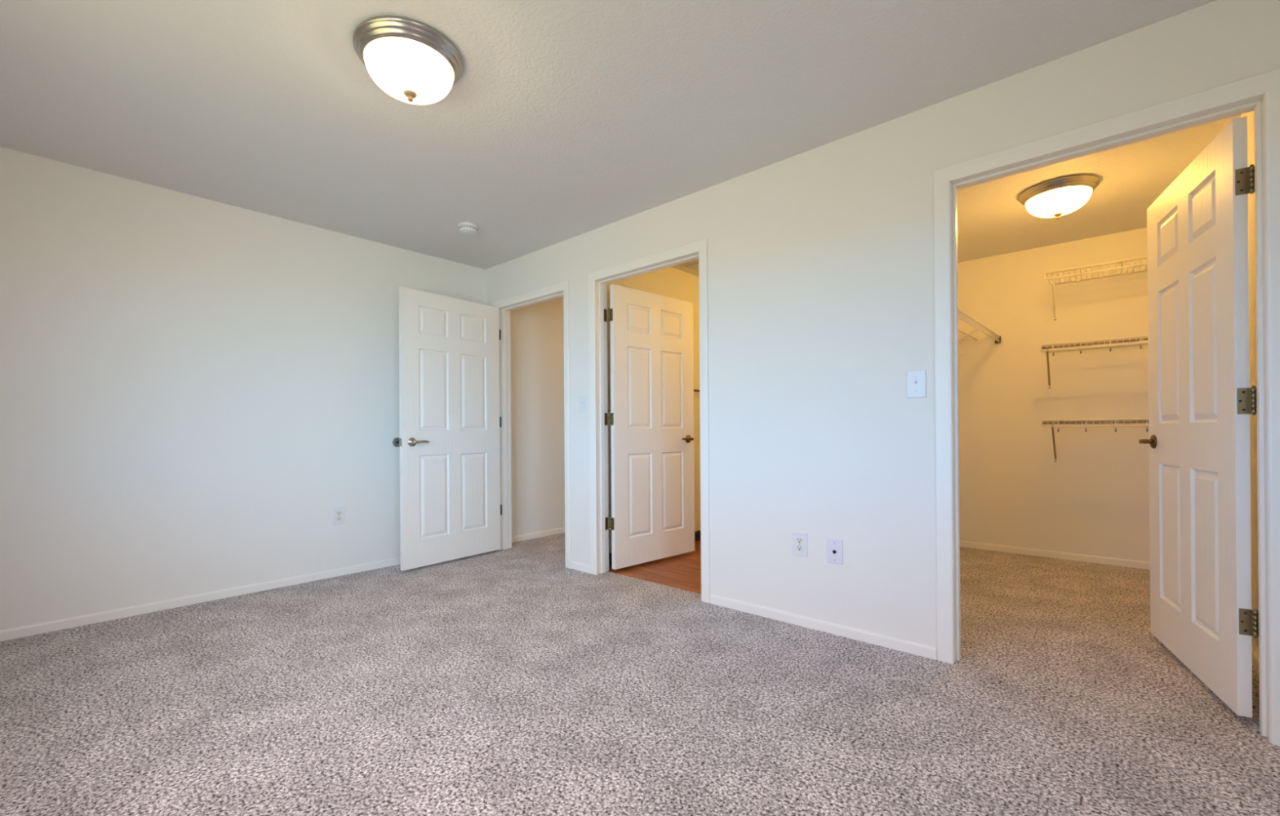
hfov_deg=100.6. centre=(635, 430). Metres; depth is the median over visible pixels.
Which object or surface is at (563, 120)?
ceiling
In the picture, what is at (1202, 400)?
door
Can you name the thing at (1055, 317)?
wire shelf
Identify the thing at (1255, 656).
baseboard
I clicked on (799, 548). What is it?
receptacle
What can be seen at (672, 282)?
wall
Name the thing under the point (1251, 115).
wall
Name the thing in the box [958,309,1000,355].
wire shelf
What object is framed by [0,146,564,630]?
wall
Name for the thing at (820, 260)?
wall
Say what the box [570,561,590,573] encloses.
baseboard
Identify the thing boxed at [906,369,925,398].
light switch
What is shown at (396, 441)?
bumper cover
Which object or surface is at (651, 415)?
door
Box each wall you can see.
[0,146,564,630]
[485,0,1279,647]
[607,266,700,553]
[957,227,1150,562]
[1240,111,1258,655]
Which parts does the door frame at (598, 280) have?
hinge plate, hinge plate, hinge plate, casing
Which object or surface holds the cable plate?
attached to the wall at (820, 260)
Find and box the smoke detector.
[457,222,478,235]
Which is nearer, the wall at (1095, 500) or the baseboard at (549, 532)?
the wall at (1095, 500)
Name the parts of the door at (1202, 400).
lever, lever handle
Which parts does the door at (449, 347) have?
lever handle, lever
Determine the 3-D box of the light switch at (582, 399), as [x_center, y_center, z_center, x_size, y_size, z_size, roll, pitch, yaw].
[-0.388,-0.189,3.839,0.078,0.122,0.020,0,0,42]
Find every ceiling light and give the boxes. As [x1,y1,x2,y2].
[352,15,463,105]
[1017,174,1100,219]
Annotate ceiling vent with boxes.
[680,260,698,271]
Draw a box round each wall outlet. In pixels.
[332,506,345,524]
[792,531,807,557]
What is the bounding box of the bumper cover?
[392,437,399,447]
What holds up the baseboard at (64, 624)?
attached to the wall at (192, 388)
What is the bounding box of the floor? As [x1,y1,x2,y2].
[0,532,1279,815]
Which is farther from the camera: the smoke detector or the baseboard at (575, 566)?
the baseboard at (575, 566)
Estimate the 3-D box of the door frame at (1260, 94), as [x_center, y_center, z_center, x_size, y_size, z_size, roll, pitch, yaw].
[1.736,-0.069,2.044,1.012,2.147,0.143,0,0,42]
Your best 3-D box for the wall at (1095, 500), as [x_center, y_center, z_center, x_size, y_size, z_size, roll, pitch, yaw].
[3.527,-0.225,3.981,1.940,2.440,0.115,0,0,42]
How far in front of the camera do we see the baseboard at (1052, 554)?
4.11 m
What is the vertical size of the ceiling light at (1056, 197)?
0.179 m
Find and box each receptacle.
[336,511,342,515]
[336,516,342,520]
[795,537,803,543]
[796,545,803,551]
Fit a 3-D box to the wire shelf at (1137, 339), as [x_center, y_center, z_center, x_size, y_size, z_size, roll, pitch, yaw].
[3.392,-0.472,3.747,0.828,0.304,0.412,0,0,42]
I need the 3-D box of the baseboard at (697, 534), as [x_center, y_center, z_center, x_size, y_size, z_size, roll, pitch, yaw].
[0.590,0.974,4.915,0.012,0.086,2.620,0,0,42]
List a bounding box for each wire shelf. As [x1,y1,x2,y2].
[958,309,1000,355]
[1040,335,1147,389]
[1040,418,1148,462]
[1044,256,1147,321]
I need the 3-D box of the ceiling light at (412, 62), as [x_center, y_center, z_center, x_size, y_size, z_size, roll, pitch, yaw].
[-0.850,-1.327,2.004,0.384,0.179,0.384,0,0,42]
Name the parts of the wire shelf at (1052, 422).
hang rod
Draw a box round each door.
[398,286,500,570]
[608,284,694,569]
[1138,116,1258,718]
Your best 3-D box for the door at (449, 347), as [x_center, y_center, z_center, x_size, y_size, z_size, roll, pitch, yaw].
[-1.431,-0.011,4.171,0.146,2.042,0.883,0,0,37]
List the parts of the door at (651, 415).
lever, lever handle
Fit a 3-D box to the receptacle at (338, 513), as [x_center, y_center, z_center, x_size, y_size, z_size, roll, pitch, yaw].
[-2.103,0.589,3.767,0.005,0.027,0.035,0,0,42]
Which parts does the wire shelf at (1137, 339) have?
hang rod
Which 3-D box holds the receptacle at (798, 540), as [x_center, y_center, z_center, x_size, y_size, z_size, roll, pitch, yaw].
[0.849,0.573,2.749,0.035,0.027,0.005,0,0,42]
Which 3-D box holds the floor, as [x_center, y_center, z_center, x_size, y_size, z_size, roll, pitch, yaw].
[0.659,1.044,3.085,5.285,0.060,6.565,0,0,42]
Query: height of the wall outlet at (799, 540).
0.122 m
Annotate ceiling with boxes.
[0,0,1241,276]
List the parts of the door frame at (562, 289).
hinge plate, casing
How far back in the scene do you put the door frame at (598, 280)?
3.75 m
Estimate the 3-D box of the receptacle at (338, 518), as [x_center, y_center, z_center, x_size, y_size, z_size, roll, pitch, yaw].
[-2.103,0.628,3.767,0.005,0.027,0.035,0,0,42]
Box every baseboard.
[0,557,400,641]
[511,527,564,542]
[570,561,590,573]
[608,530,700,564]
[709,594,937,660]
[960,540,1150,569]
[1251,645,1259,675]
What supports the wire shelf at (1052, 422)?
attached to the wall at (1095, 500)
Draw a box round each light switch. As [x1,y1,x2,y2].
[578,395,586,412]
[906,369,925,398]
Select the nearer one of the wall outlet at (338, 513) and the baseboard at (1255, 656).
the baseboard at (1255, 656)
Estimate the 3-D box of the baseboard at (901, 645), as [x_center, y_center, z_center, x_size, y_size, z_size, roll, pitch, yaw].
[0.879,0.986,2.725,1.183,0.052,0.012,0,0,42]
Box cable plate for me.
[826,538,843,564]
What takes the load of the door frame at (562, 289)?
attached to the wall at (820, 260)
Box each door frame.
[493,280,570,568]
[588,238,710,603]
[933,68,1279,746]

